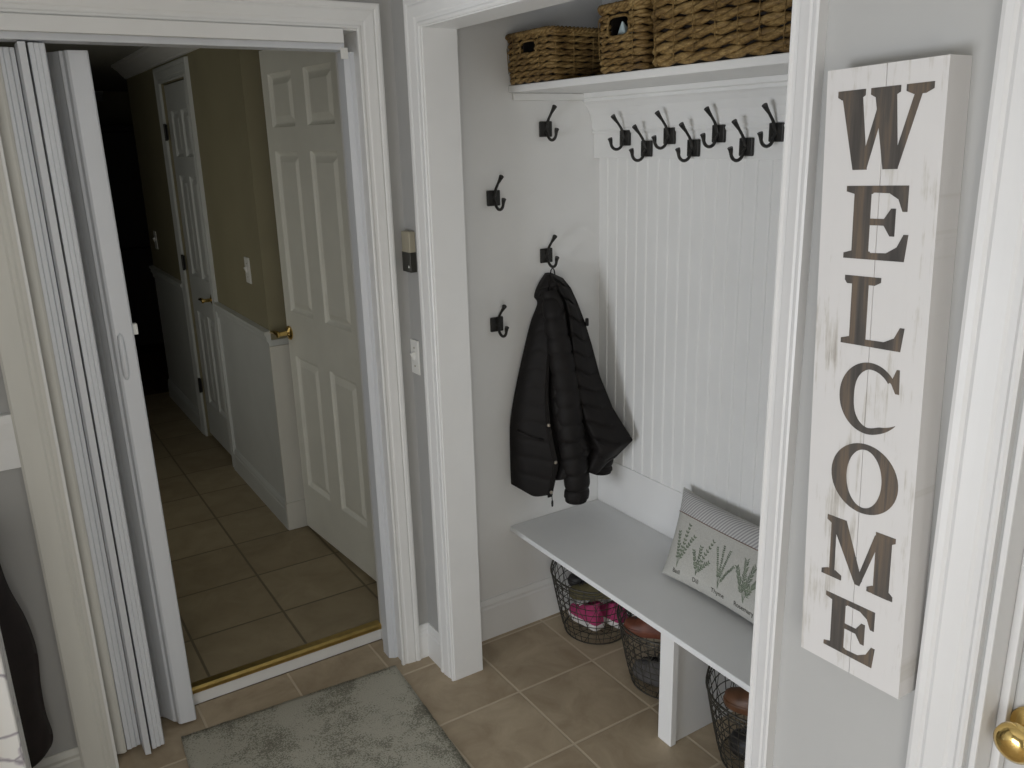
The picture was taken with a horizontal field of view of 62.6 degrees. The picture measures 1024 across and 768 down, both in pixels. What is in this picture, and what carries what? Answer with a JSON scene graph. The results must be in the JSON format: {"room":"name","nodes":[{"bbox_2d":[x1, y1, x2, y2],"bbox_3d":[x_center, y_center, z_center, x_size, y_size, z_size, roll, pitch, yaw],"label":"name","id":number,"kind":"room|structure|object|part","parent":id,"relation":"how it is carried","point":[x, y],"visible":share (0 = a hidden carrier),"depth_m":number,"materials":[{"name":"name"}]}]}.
{"room":"mudroom","nodes":[
{"label":"mudroom","id":0,"kind":"room"},
{"bbox_2d":[0,42,143,91],"bbox_3d":[-2.885,-2.008,4.927,4.000,0.218,6.800,-12,19,-31],"label":"ceiling","id":1,"kind":"structure","parent":0,"point":[101,57],"depth_m":4.97,"materials":[{"name":"paint"}]},
{"bbox_2d":[24,91,132,125],"bbox_3d":[-2.775,-0.856,5.132,4.000,2.330,6.500,-12,19,-31],"label":"wall","id":2,"kind":"structure","parent":0,"point":[114,110],"depth_m":7.90,"materials":[{"name":"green paint"}]},
{"bbox_2d":[22,91,102,100],"bbox_3d":[-4.932,-2.431,7.097,2.720,0.084,0.080,-12,19,-31],"label":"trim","id":3,"kind":"structure","parent":2,"relation":"attached to","point":[98,94],"depth_m":7.77,"materials":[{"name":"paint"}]},
{"bbox_2d":[120,620,381,715],"bbox_3d":[-0.884,0.968,2.885,0.928,0.021,0.046,-12,19,-31],"label":"threshold","id":4,"kind":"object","parent":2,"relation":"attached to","point":[256,666],"depth_m":2.92,"materials":[{"name":"gold metal"}]},
{"bbox_2d":[126,48,288,500],"bbox_3d":[-1.584,-0.775,4.745,0.419,2.330,2.608,-12,19,-31],"label":"wall","id":5,"kind":"structure","parent":0,"point":[228,100],"depth_m":3.96,"materials":[{"name":"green paint"}]},
{"bbox_2d":[111,46,198,78],"bbox_3d":[-1.792,-1.696,4.298,0.080,0.084,2.700,-12,19,-31],"label":"trim","id":6,"kind":"structure","parent":5,"relation":"attached to","point":[146,58],"depth_m":4.60,"materials":[{"name":"white paint"}]},
{"bbox_2d":[153,231,157,248],"bbox_3d":[-2.338,-0.941,5.509,0.021,0.116,0.070,-12,19,-31],"label":"light switch","id":7,"kind":"object","parent":5,"relation":"attached to","point":[154,232],"visible":1,"depth_m":5.50,"materials":[{"name":"white plastic"}]},
{"bbox_2d":[168,379,201,431],"bbox_3d":[-2.185,0.133,5.617,0.013,0.130,0.970,-12,19,-31],"label":"baseboard","id":8,"kind":"structure","parent":5,"relation":"attached to","point":[192,412],"depth_m":5.58,"materials":[{"name":"paint"}]},
{"bbox_2d":[153,56,235,470],"bbox_3d":[-1.739,-0.629,4.629,0.019,2.125,0.775,-12,19,-31],"label":"trim","id":9,"kind":"structure","parent":5,"relation":"attached to","point":[178,68],"depth_m":4.51,"materials":[{"name":"paint"}]},
{"bbox_2d":[163,80,231,455],"bbox_3d":[-1.738,-0.601,4.650,0.099,2.009,0.605,-12,19,-31],"label":"door","id":10,"kind":"structure","parent":5,"relation":"in","point":[175,94],"depth_m":4.67,"materials":[{"name":"paint"}]},
{"bbox_3d":[-1.642,-0.453,4.506,0.064,0.062,0.144,-12,19,-31],"label":"handle","id":11,"kind":"part","parent":10,"relation":"part of","materials":[{"name":"gold metal"}]},
{"bbox_2d":[149,265,271,347],"bbox_3d":[-1.762,-0.480,4.710,0.027,0.083,2.625,-12,19,-31],"label":"trim","id":12,"kind":"structure","parent":5,"relation":"attached to","point":[262,335],"depth_m":4.08,"materials":[{"name":"paint"}]},
{"bbox_2d":[244,256,251,283],"bbox_3d":[-1.186,-0.507,3.759,0.021,0.116,0.070,-12,19,-31],"label":"light switch","id":13,"kind":"object","parent":5,"relation":"attached to","point":[247,269],"visible":1,"depth_m":3.75,"materials":[{"name":"white plastic"}]},
{"bbox_2d":[234,449,287,528],"bbox_3d":[-1.268,0.512,4.236,0.013,0.130,0.880,-12,19,-31],"label":"baseboard","id":14,"kind":"structure","parent":5,"relation":"attached to","point":[274,501],"depth_m":4.19,"materials":[{"name":"paint"}]},
{"bbox_2d":[269,344,307,529],"bbox_3d":[-0.997,0.248,3.798,0.111,0.870,0.020,-12,19,-31],"label":"trim","id":15,"kind":"structure","parent":5,"relation":"attached to","point":[279,354],"depth_m":3.79,"materials":[{"name":"white wood"}]},
{"bbox_2d":[259,50,376,581],"bbox_3d":[-0.741,-0.256,3.329,0.104,2.043,0.903,-15,21,-39],"label":"door","id":16,"kind":"structure","parent":5,"relation":"in","point":[300,88],"depth_m":3.31,"materials":[{"name":"paint"}]},
{"bbox_3d":[-0.999,-0.223,3.625,0.068,0.062,0.141,-12,19,-31],"label":"handle","id":17,"kind":"part","parent":16,"relation":"part of","materials":[{"name":"gold metal"}]},
{"bbox_2d":[70,343,381,725],"bbox_3d":[-2.822,0.287,5.593,4.000,0.120,6.810,-12,19,-31],"label":"floor","id":18,"kind":"structure","parent":0,"point":[249,587],"depth_m":3.58,"materials":[{"name":"tile"}]},
{"bbox_2d":[29,126,163,355],"bbox_3d":[-3.425,-1.228,7.249,1.320,1.890,0.535,-12,19,-31],"label":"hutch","id":19,"kind":"object","parent":18,"relation":"on","point":[119,144],"visible":0.09,"depth_m":7.16,"materials":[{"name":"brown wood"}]},
{"bbox_3d":[-3.542,-0.679,7.002,0.540,0.700,0.015,-12,19,-31],"label":"door","id":20,"kind":"part","parent":19,"relation":"part of","materials":[{"name":"wood"}]},
{"bbox_3d":[-3.476,-2.123,7.033,1.320,0.050,0.430,-12,19,-31],"label":"cornice","id":21,"kind":"part","parent":19,"relation":"part of","materials":[{"name":"wood"}]},
{"bbox_3d":[-3.003,-0.789,7.329,0.540,0.700,0.015,-12,19,-31],"label":"door","id":22,"kind":"part","parent":19,"relation":"part of","materials":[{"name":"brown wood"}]},
{"bbox_2d":[0,0,601,757],"bbox_3d":[-0.588,-0.203,2.612,2.320,2.500,0.222,-12,19,-31],"label":"wall","id":23,"kind":"structure","parent":0,"point":[549,188],"depth_m":2.78,"materials":[{"name":"white paint"}]},
{"bbox_2d":[0,412,20,470],"bbox_3d":[-1.388,0.170,2.073,0.292,0.147,0.021,-12,19,-31],"label":"trim","id":24,"kind":"structure","parent":23,"relation":"attached to","point":[9,456],"depth_m":2.14,"materials":[{"name":"white paint"}]},
{"bbox_2d":[33,746,81,767],"bbox_3d":[-1.365,1.128,2.357,0.292,0.128,0.013,-12,19,-31],"label":"baseboard","id":25,"kind":"structure","parent":23,"relation":"attached to","point":[70,758],"depth_m":2.40,"materials":[{"name":"white wood"}]},
{"bbox_2d":[0,155,115,767],"bbox_3d":[-1.230,0.127,2.167,0.085,2.149,0.019,-12,19,-31],"label":"trim","id":26,"kind":"structure","parent":23,"relation":"attached to","point":[19,358],"depth_m":2.21,"materials":[{"name":"white wood"}]},
{"bbox_2d":[0,13,347,58],"bbox_3d":[-0.856,-0.892,2.182,0.892,0.078,0.095,-12,19,-31],"label":"door track","id":27,"kind":"object","parent":23,"relation":"attached to","point":[14,27],"visible":1,"depth_m":2.13,"materials":[{"name":"white metal"}]},
{"bbox_2d":[0,41,196,754],"bbox_3d":[-1.137,0.130,2.356,0.172,2.008,0.219,2,17,12],"label":"door","id":28,"kind":"structure","parent":27,"relation":"hanging from","point":[57,88],"depth_m":2.29,"materials":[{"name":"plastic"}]},
{"bbox_3d":[-1.216,0.153,2.283,0.030,2.008,0.038,-12,19,-31],"label":"post","id":29,"kind":"part","parent":28,"relation":"part of","materials":[{"name":"white wood"}]},
{"bbox_3d":[-1.189,0.151,2.303,0.046,2.000,0.025,-12,19,-31],"label":"panel","id":30,"kind":"part","parent":28,"relation":"part of","materials":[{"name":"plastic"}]},
{"bbox_3d":[-1.145,0.149,2.289,0.025,2.008,0.073,-12,19,-31],"label":"panel","id":31,"kind":"part","parent":28,"relation":"part of","materials":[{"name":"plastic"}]},
{"bbox_3d":[-1.155,0.112,2.432,0.104,2.000,0.025,5,17,21],"label":"panel","id":32,"kind":"part","parent":28,"relation":"part of","materials":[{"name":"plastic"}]},
{"bbox_3d":[-1.074,-0.074,2.331,0.019,0.134,0.016,-12,19,-31],"label":"door handle","id":33,"kind":"part","parent":28,"relation":"part of","materials":[{"name":"plastic"}]},
{"bbox_3d":[-1.079,0.116,2.411,0.081,2.000,0.042,-12,19,-31],"label":"lead panel","id":34,"kind":"part","parent":28,"relation":"part of","materials":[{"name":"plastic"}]},
{"bbox_3d":[-0.867,-0.904,2.187,0.884,0.050,0.069,-12,19,-31],"label":"rail","id":35,"kind":"part","parent":27,"relation":"part of","materials":[{"name":"plastic"}]},
{"bbox_2d":[0,29,400,767],"bbox_3d":[-0.852,0.046,2.523,0.948,2.085,0.194,-12,19,-31],"label":"trim","id":36,"kind":"structure","parent":23,"relation":"attached to","point":[350,40],"depth_m":2.51,"materials":[{"name":"white paint"}]},
{"bbox_2d":[0,0,420,664],"bbox_3d":[-0.774,0.033,2.445,0.999,2.149,0.019,-12,19,-31],"label":"trim","id":37,"kind":"structure","parent":23,"relation":"attached to","point":[362,17],"depth_m":2.49,"materials":[{"name":"white paint"}]},
{"bbox_2d":[122,629,380,726],"bbox_3d":[-0.881,0.999,2.890,0.928,0.052,0.021,-12,19,-31],"label":"trim","id":38,"kind":"structure","parent":23,"relation":"attached to","point":[262,675],"depth_m":2.93,"materials":[{"name":"white paint"}]},
{"bbox_2d":[337,52,397,657],"bbox_3d":[-0.463,0.002,2.748,0.028,2.024,0.059,-12,19,-31],"label":"trim","id":39,"kind":"structure","parent":23,"relation":"attached to","point":[346,68],"depth_m":2.69,"materials":[{"name":"wood"}]},
{"bbox_2d":[486,175,505,210],"bbox_3d":[-0.043,-0.607,2.679,0.048,0.114,0.076,-12,19,-31],"label":"coat hook","id":40,"kind":"object","parent":23,"relation":"attached to","point":[493,196],"visible":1,"depth_m":2.70,"materials":[{"name":"black metal"}]},
{"bbox_2d":[490,304,508,337],"bbox_3d":[-0.034,-0.210,2.793,0.048,0.114,0.076,-12,19,-31],"label":"coat hook","id":41,"kind":"object","parent":23,"relation":"attached to","point":[496,323],"visible":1,"depth_m":2.81,"materials":[{"name":"black metal"}]},
{"bbox_2d":[480,571,585,640],"bbox_3d":[0.083,0.829,3.196,0.644,0.157,0.013,-12,19,-31],"label":"baseboard","id":42,"kind":"structure","parent":23,"relation":"attached to","point":[514,609],"depth_m":3.16,"materials":[{"name":"white paint"}]},
{"bbox_2d":[539,105,558,141],"bbox_3d":[0.127,-0.844,2.726,0.048,0.114,0.076,-12,19,-31],"label":"coat hook","id":43,"kind":"object","parent":23,"relation":"attached to","point":[545,127],"visible":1,"depth_m":2.74,"materials":[{"name":"black metal"}]},
{"bbox_2d":[540,235,558,267],"bbox_3d":[0.134,-0.448,2.840,0.048,0.114,0.076,-12,19,-31],"label":"coat hook","id":44,"kind":"object","parent":23,"relation":"attached to","point":[546,255],"visible":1,"depth_m":2.86,"materials":[{"name":"black metal"}]},
{"bbox_2d":[510,268,632,506],"bbox_3d":[0.203,0.017,2.903,0.432,0.823,0.182,-2,16,-2],"label":"puffer jacket","id":45,"kind":"object","parent":44,"relation":"hanging from","point":[565,425],"visible":1,"depth_m":2.88,"materials":[{"name":"black fabric"}]},
{"bbox_2d":[117,599,747,767],"bbox_3d":[-0.665,1.686,0.754,5.000,0.080,3.980,-12,19,-31],"label":"floor","id":46,"kind":"structure","parent":0,"point":[542,696],"depth_m":2.75,"materials":[{"name":"beige tile"}]},
{"bbox_2d":[0,629,30,767],"bbox_3d":[-1.195,0.849,1.884,0.187,0.920,0.210,-12,19,-31],"label":"base cabinet","id":47,"kind":"object","parent":46,"relation":"on","point":[13,748],"visible":1,"depth_m":1.81,"materials":[{"name":"white wood"}]},
{"bbox_3d":[-1.140,0.862,1.799,0.177,0.840,0.003,-12,19,-31],"label":"door","id":48,"kind":"part","parent":47,"relation":"part of","materials":[{"name":"white wood"}]},
{"bbox_2d":[181,665,469,767],"bbox_3d":[-0.440,1.178,2.310,0.719,0.010,1.153,-10,18,-28],"label":"floor mat","id":49,"kind":"object","parent":46,"relation":"on","point":[376,719],"visible":1,"depth_m":2.61,"materials":[{"name":"grey fabric"}]},
{"bbox_2d":[550,560,631,644],"bbox_3d":[0.309,0.775,3.123,0.327,0.286,0.347,-12,19,-31],"label":"wire basket","id":50,"kind":"object","parent":46,"relation":"on","point":[555,580],"visible":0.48,"depth_m":3.04,"materials":[{"name":"black metal"}]},
{"bbox_2d":[567,573,584,585],"bbox_3d":[0.302,0.706,3.157,0.187,0.116,0.071,-2,16,-2],"label":"boot","id":51,"kind":"object","parent":50,"relation":"in","point":[573,579],"visible":0.22,"depth_m":3.14,"materials":[{"name":"black leather"}]},
{"bbox_2d":[568,600,603,630],"bbox_3d":[0.273,0.831,3.118,0.067,0.108,0.161,-14,20,-36],"label":"sneaker","id":52,"kind":"object","parent":50,"relation":"in","point":[587,607],"visible":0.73,"depth_m":3.08,"materials":[{"name":"pink fabric"}]},
{"bbox_2d":[568,580,609,599],"bbox_3d":[0.301,0.732,3.081,0.188,0.107,0.068,0,16,4],"label":"shoe","id":53,"kind":"object","parent":50,"relation":"in","point":[582,586],"visible":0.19,"depth_m":3.06,"materials":[{"name":"green fabric"}]},
{"bbox_2d":[598,599,626,628],"bbox_3d":[0.358,0.826,3.126,0.066,0.108,0.161,-16,22,-40],"label":"sneaker","id":54,"kind":"object","parent":50,"relation":"in","point":[610,604],"visible":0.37,"depth_m":3.10,"materials":[{"name":"pink fabric"}]},
{"bbox_2d":[510,461,753,746],"bbox_3d":[0.597,0.769,2.552,0.416,0.606,1.583,-12,19,-31],"label":"bench","id":55,"kind":"object","parent":46,"relation":"on","point":[619,542],"visible":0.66,"depth_m":2.65,"materials":[{"name":"paint"}]},
{"bbox_3d":[0.591,0.666,2.520,0.408,0.019,1.583,-12,19,-31],"label":"seat","id":56,"kind":"part","parent":55,"relation":"part of","materials":[{"name":"paint"}]},
{"bbox_3d":[0.762,0.532,2.596,0.012,0.186,1.583,-12,19,-31],"label":"panel","id":57,"kind":"part","parent":55,"relation":"part of","materials":[{"name":"white paint"}]},
{"bbox_3d":[0.466,0.892,2.506,0.022,0.401,0.056,-12,19,-31],"label":"post","id":58,"kind":"part","parent":55,"relation":"part of","materials":[{"name":"white paint"}]},
{"bbox_2d":[662,487,759,623],"bbox_3d":[0.660,0.528,2.519,0.185,0.224,0.607,-12,19,-31],"label":"throw pillow","id":59,"kind":"object","parent":55,"relation":"on","point":[713,551],"visible":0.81,"depth_m":2.53,"materials":[{"name":"fabric"}]},
{"bbox_2d":[616,604,660,698],"bbox_3d":[0.516,0.861,2.811,0.327,0.286,0.347,-12,19,-31],"label":"wire basket","id":60,"kind":"object","parent":46,"relation":"on","point":[622,627],"visible":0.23,"depth_m":2.75,"materials":[{"name":"black metal"}]},
{"bbox_2d":[623,616,660,639],"bbox_3d":[0.468,0.783,2.799,0.197,0.113,0.078,6,18,25],"label":"shoe","id":61,"kind":"object","parent":60,"relation":"in","point":[634,624],"visible":0.29,"depth_m":2.79,"materials":[{"name":"orange leather"}]},
{"bbox_2d":[632,651,659,686],"bbox_3d":[0.473,0.937,2.804,0.161,0.114,0.066,14,22,42],"label":"shoe","id":62,"kind":"object","parent":60,"relation":"in","point":[655,659],"visible":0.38,"depth_m":2.80,"materials":[{"name":"grey"}]},
{"bbox_2d":[705,666,746,767],"bbox_3d":[0.728,0.965,2.434,0.327,0.286,0.347,-12,19,-31],"label":"wire basket","id":63,"kind":"object","parent":46,"relation":"on","point":[717,706],"visible":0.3,"depth_m":2.41,"materials":[{"name":"black metal"}]},
{"bbox_2d":[723,687,748,715],"bbox_3d":[0.710,0.892,2.417,0.208,0.120,0.082,10,20,34],"label":"shoe","id":64,"kind":"object","parent":63,"relation":"in","point":[736,699],"visible":0.23,"depth_m":2.43,"materials":[{"name":"brown leather"}]},
{"bbox_2d":[728,727,746,759],"bbox_3d":[0.717,1.028,2.443,0.177,0.126,0.087,13,21,40],"label":"boot","id":65,"kind":"object","parent":63,"relation":"in","point":[734,733],"visible":0.18,"depth_m":2.46,"materials":[{"name":"black leather"}]},
{"bbox_2d":[599,0,782,525],"bbox_3d":[0.808,-0.187,2.429,0.164,2.500,1.588,-12,19,-31],"label":"wall","id":66,"kind":"structure","parent":0,"point":[688,250],"depth_m":2.67,"materials":[{"name":"paint"}]},
{"bbox_2d":[508,52,788,159],"bbox_3d":[0.576,-0.684,2.139,0.376,0.232,1.586,-12,19,-31],"label":"wall shelf","id":67,"kind":"object","parent":66,"relation":"attached to","point":[738,88],"visible":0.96,"depth_m":2.41,"materials":[{"name":"paint"}]},
{"bbox_2d":[505,25,603,84],"bbox_3d":[0.184,-1.008,2.607,0.348,0.149,0.270,-12,19,-31],"label":"woven basket","id":68,"kind":"object","parent":67,"relation":"on","point":[546,53],"visible":0.62,"depth_m":2.48,"materials":[{"name":"wicker"}]},
{"bbox_3d":[0.004,-0.992,2.575,0.006,0.134,0.002,-4,17,-10],"label":"tie cord","id":69,"kind":"part","parent":68,"relation":"part of","materials":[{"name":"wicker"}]},
{"bbox_3d":[0.077,-0.962,2.466,0.002,0.134,0.006,10,20,35],"label":"tie cord","id":70,"kind":"part","parent":68,"relation":"part of","materials":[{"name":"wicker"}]},
{"bbox_2d":[608,114,630,150],"bbox_3d":[0.339,-0.809,2.710,0.076,0.114,0.048,-12,19,-31],"label":"coat hook","id":71,"kind":"object","parent":67,"relation":"attached to","point":[625,135],"visible":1,"depth_m":2.72,"materials":[{"name":"black metal"}]},
{"bbox_2d":[597,0,656,73],"bbox_3d":[0.411,-0.925,2.262,0.347,0.172,0.200,-12,19,-31],"label":"woven basket","id":72,"kind":"object","parent":67,"relation":"on","point":[628,51],"visible":0.38,"depth_m":2.15,"materials":[{"name":"wicker"}]},
{"bbox_3d":[0.231,-0.909,2.231,0.006,0.096,0.002,-4,17,-10],"label":"tie cord","id":73,"kind":"part","parent":72,"relation":"part of","materials":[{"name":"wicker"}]},
{"bbox_2d":[618,21,631,34],"bbox_3d":[0.308,-0.891,2.208,0.040,0.112,0.109,-12,19,-31],"label":"folded cloth","id":74,"kind":"object","parent":72,"relation":"in","point":[623,28],"visible":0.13,"depth_m":2.19,"materials":[{"name":"white fabric"}]},
{"bbox_3d":[0.303,-0.879,2.122,0.002,0.156,0.006,10,20,35],"label":"tie cord","id":75,"kind":"part","parent":72,"relation":"part of","materials":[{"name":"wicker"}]},
{"bbox_2d":[629,124,652,161],"bbox_3d":[0.397,-0.753,2.635,0.076,0.114,0.048,-12,19,-31],"label":"coat hook","id":76,"kind":"object","parent":67,"relation":"attached to","point":[646,146],"visible":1,"depth_m":2.64,"materials":[{"name":"black metal"}]},
{"bbox_2d":[651,110,675,149],"bbox_3d":[0.451,-0.766,2.541,0.076,0.114,0.048,-12,19,-31],"label":"coat hook","id":77,"kind":"object","parent":67,"relation":"attached to","point":[669,134],"visible":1,"depth_m":2.55,"materials":[{"name":"black metal"}]},
{"bbox_3d":[0.682,-0.734,2.196,0.052,0.130,1.585,-12,19,-31],"label":"crown","id":78,"kind":"part","parent":67,"relation":"part of","materials":[{"name":"paint"}]},
{"bbox_2d":[675,122,700,161],"bbox_3d":[0.508,-0.708,2.466,0.076,0.114,0.048,-12,19,-31],"label":"coat hook","id":79,"kind":"object","parent":67,"relation":"attached to","point":[693,145],"visible":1,"depth_m":2.47,"materials":[{"name":"black metal"}]},
{"bbox_2d":[700,106,725,147],"bbox_3d":[0.561,-0.723,2.375,0.076,0.114,0.048,-12,19,-31],"label":"coat hook","id":80,"kind":"object","parent":67,"relation":"attached to","point":[718,131],"visible":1,"depth_m":2.38,"materials":[{"name":"black metal"}]},
{"bbox_2d":[651,0,792,67],"bbox_3d":[0.668,-0.835,1.868,0.351,0.208,0.759,-12,19,-31],"label":"woven basket","id":81,"kind":"object","parent":67,"relation":"on","point":[686,32],"visible":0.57,"depth_m":1.90,"materials":[{"name":"wicker"}]},
{"bbox_3d":[0.347,-0.875,2.051,0.010,0.186,0.002,8,19,29],"label":"tie cord","id":82,"kind":"part","parent":81,"relation":"part of","materials":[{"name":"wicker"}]},
{"bbox_3d":[0.383,-0.860,1.997,0.009,0.186,0.002,6,18,24],"label":"tie cord","id":83,"kind":"part","parent":81,"relation":"part of","materials":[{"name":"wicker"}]},
{"bbox_3d":[0.418,-0.846,1.944,0.007,0.146,0.002,3,17,17],"label":"tie cord","id":84,"kind":"part","parent":81,"relation":"part of","materials":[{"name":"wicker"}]},
{"bbox_3d":[0.455,-0.830,1.887,0.006,0.126,0.002,0,16,5],"label":"tie cord","id":85,"kind":"part","parent":81,"relation":"part of","materials":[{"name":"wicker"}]},
{"bbox_3d":[0.492,-0.815,1.833,0.006,0.146,0.002,-5,17,-12],"label":"tie cord","id":86,"kind":"part","parent":81,"relation":"part of","materials":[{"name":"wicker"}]},
{"bbox_3d":[0.525,-0.801,1.782,0.006,0.126,0.002,-12,19,-31],"label":"tie cord","id":87,"kind":"part","parent":81,"relation":"part of","materials":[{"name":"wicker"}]},
{"bbox_3d":[0.562,-0.786,1.727,0.002,0.186,0.006,10,20,35],"label":"tie cord","id":88,"kind":"part","parent":81,"relation":"part of","materials":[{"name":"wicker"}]},
{"bbox_2d":[727,119,753,161],"bbox_3d":[0.618,-0.664,2.300,0.076,0.114,0.048,-12,19,-31],"label":"coat hook","id":89,"kind":"object","parent":67,"relation":"attached to","point":[746,145],"visible":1,"depth_m":2.31,"materials":[{"name":"black metal"}]},
{"bbox_2d":[757,103,784,147],"bbox_3d":[0.672,-0.677,2.207,0.076,0.114,0.048,-12,19,-31],"label":"coat hook","id":90,"kind":"object","parent":67,"relation":"attached to","point":[776,130],"visible":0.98,"depth_m":2.21,"materials":[{"name":"black metal"}]},
{"bbox_2d":[391,0,1023,767],"bbox_3d":[0.716,0.173,1.204,0.104,2.500,3.698,-12,19,-31],"label":"wall","id":91,"kind":"structure","parent":0,"point":[827,716],"depth_m":1.39,"materials":[{"name":"grey paint"}]},
{"bbox_2d":[401,230,416,272],"bbox_3d":[-0.317,-0.406,2.584,0.024,0.124,0.056,-12,19,-31],"label":"keypad","id":92,"kind":"object","parent":91,"relation":"attached to","point":[408,237],"visible":1,"depth_m":2.57,"materials":[{"name":"beige plastic"}]},
{"bbox_2d":[410,338,420,374],"bbox_3d":[-0.315,-0.086,2.692,0.021,0.112,0.054,-12,19,-31],"label":"light switch","id":93,"kind":"object","parent":91,"relation":"attached to","point":[415,354],"visible":1,"depth_m":2.69,"materials":[{"name":"white plastic"}]},
{"bbox_2d":[419,622,440,668],"bbox_3d":[-0.284,0.924,2.957,0.044,0.128,0.112,-12,19,-31],"label":"baseboard","id":94,"kind":"structure","parent":91,"relation":"attached to","point":[432,633],"depth_m":2.98,"materials":[{"name":"white paint"}]},
{"bbox_2d":[403,0,515,680],"bbox_3d":[0.094,0.115,2.087,0.019,2.150,1.348,-12,19,-31],"label":"trim","id":95,"kind":"structure","parent":91,"relation":"attached to","point":[417,13],"depth_m":2.51,"materials":[{"name":"white paint"}]},
{"bbox_2d":[421,0,573,680],"bbox_3d":[0.168,0.148,2.094,0.111,2.078,1.286,-12,19,-31],"label":"trim","id":96,"kind":"structure","parent":91,"relation":"attached to","point":[439,39],"depth_m":2.54,"materials":[{"name":"white paint"}]},
{"bbox_2d":[745,0,828,767],"bbox_3d":[0.470,0.270,1.519,0.021,2.150,0.058,-12,19,-31],"label":"trim","id":97,"kind":"structure","parent":91,"relation":"attached to","point":[809,18],"depth_m":1.42,"materials":[{"name":"white paint"}]},
{"bbox_2d":[801,54,972,698],"bbox_3d":[0.548,0.014,1.274,0.051,0.944,0.217,-12,19,-31],"label":"welcome sign","id":98,"kind":"object","parent":91,"relation":"attached to","point":[895,132],"visible":1,"depth_m":1.23,"materials":[{"name":"white wood"}]},
{"bbox_2d":[905,0,1023,767],"bbox_3d":[0.933,0.452,0.818,0.020,2.170,1.122,-12,19,-31],"label":"trim","id":99,"kind":"structure","parent":91,"relation":"attached to","point":[989,375],"depth_m":1.16,"materials":[{"name":"white paint"}]},
{"bbox_2d":[968,402,1023,767],"bbox_3d":[0.986,0.483,0.860,0.108,2.085,0.950,-12,19,-31],"label":"door","id":100,"kind":"structure","parent":91,"relation":"attached to","point":[1005,640],"depth_m":1.22,"materials":[{"name":"white paint"}]},
{"bbox_2d":[993,642,1023,767],"bbox_3d":[0.982,0.487,0.858,0.115,2.056,0.920,-12,19,-31],"label":"door","id":101,"kind":"structure","parent":91,"relation":"in","point":[1008,737],"depth_m":1.22,"materials":[{"name":"paint"}]},
{"bbox_3d":[0.740,0.514,1.222,0.070,0.068,0.068,-12,19,-31],"label":"knob","id":102,"kind":"part","parent":101,"relation":"part of","materials":[{"name":"gold metal"}]},
{"bbox_3d":[-1.704,0.635,-0.156,2.680,2.500,3.890,-12,19,-31],"label":"wall","id":103,"kind":"structure","parent":0,"visible":0},
{"bbox_2d":[0,564,52,767],"bbox_3d":[-1.342,0.425,2.055,0.224,1.254,0.134,-12,19,-31],"label":"coat","id":104,"kind":"object","parent":103,"relation":"hanging from","point":[18,639],"visible":0.64,"depth_m":2.18,"materials":[{"name":"black fabric"}]}
]}

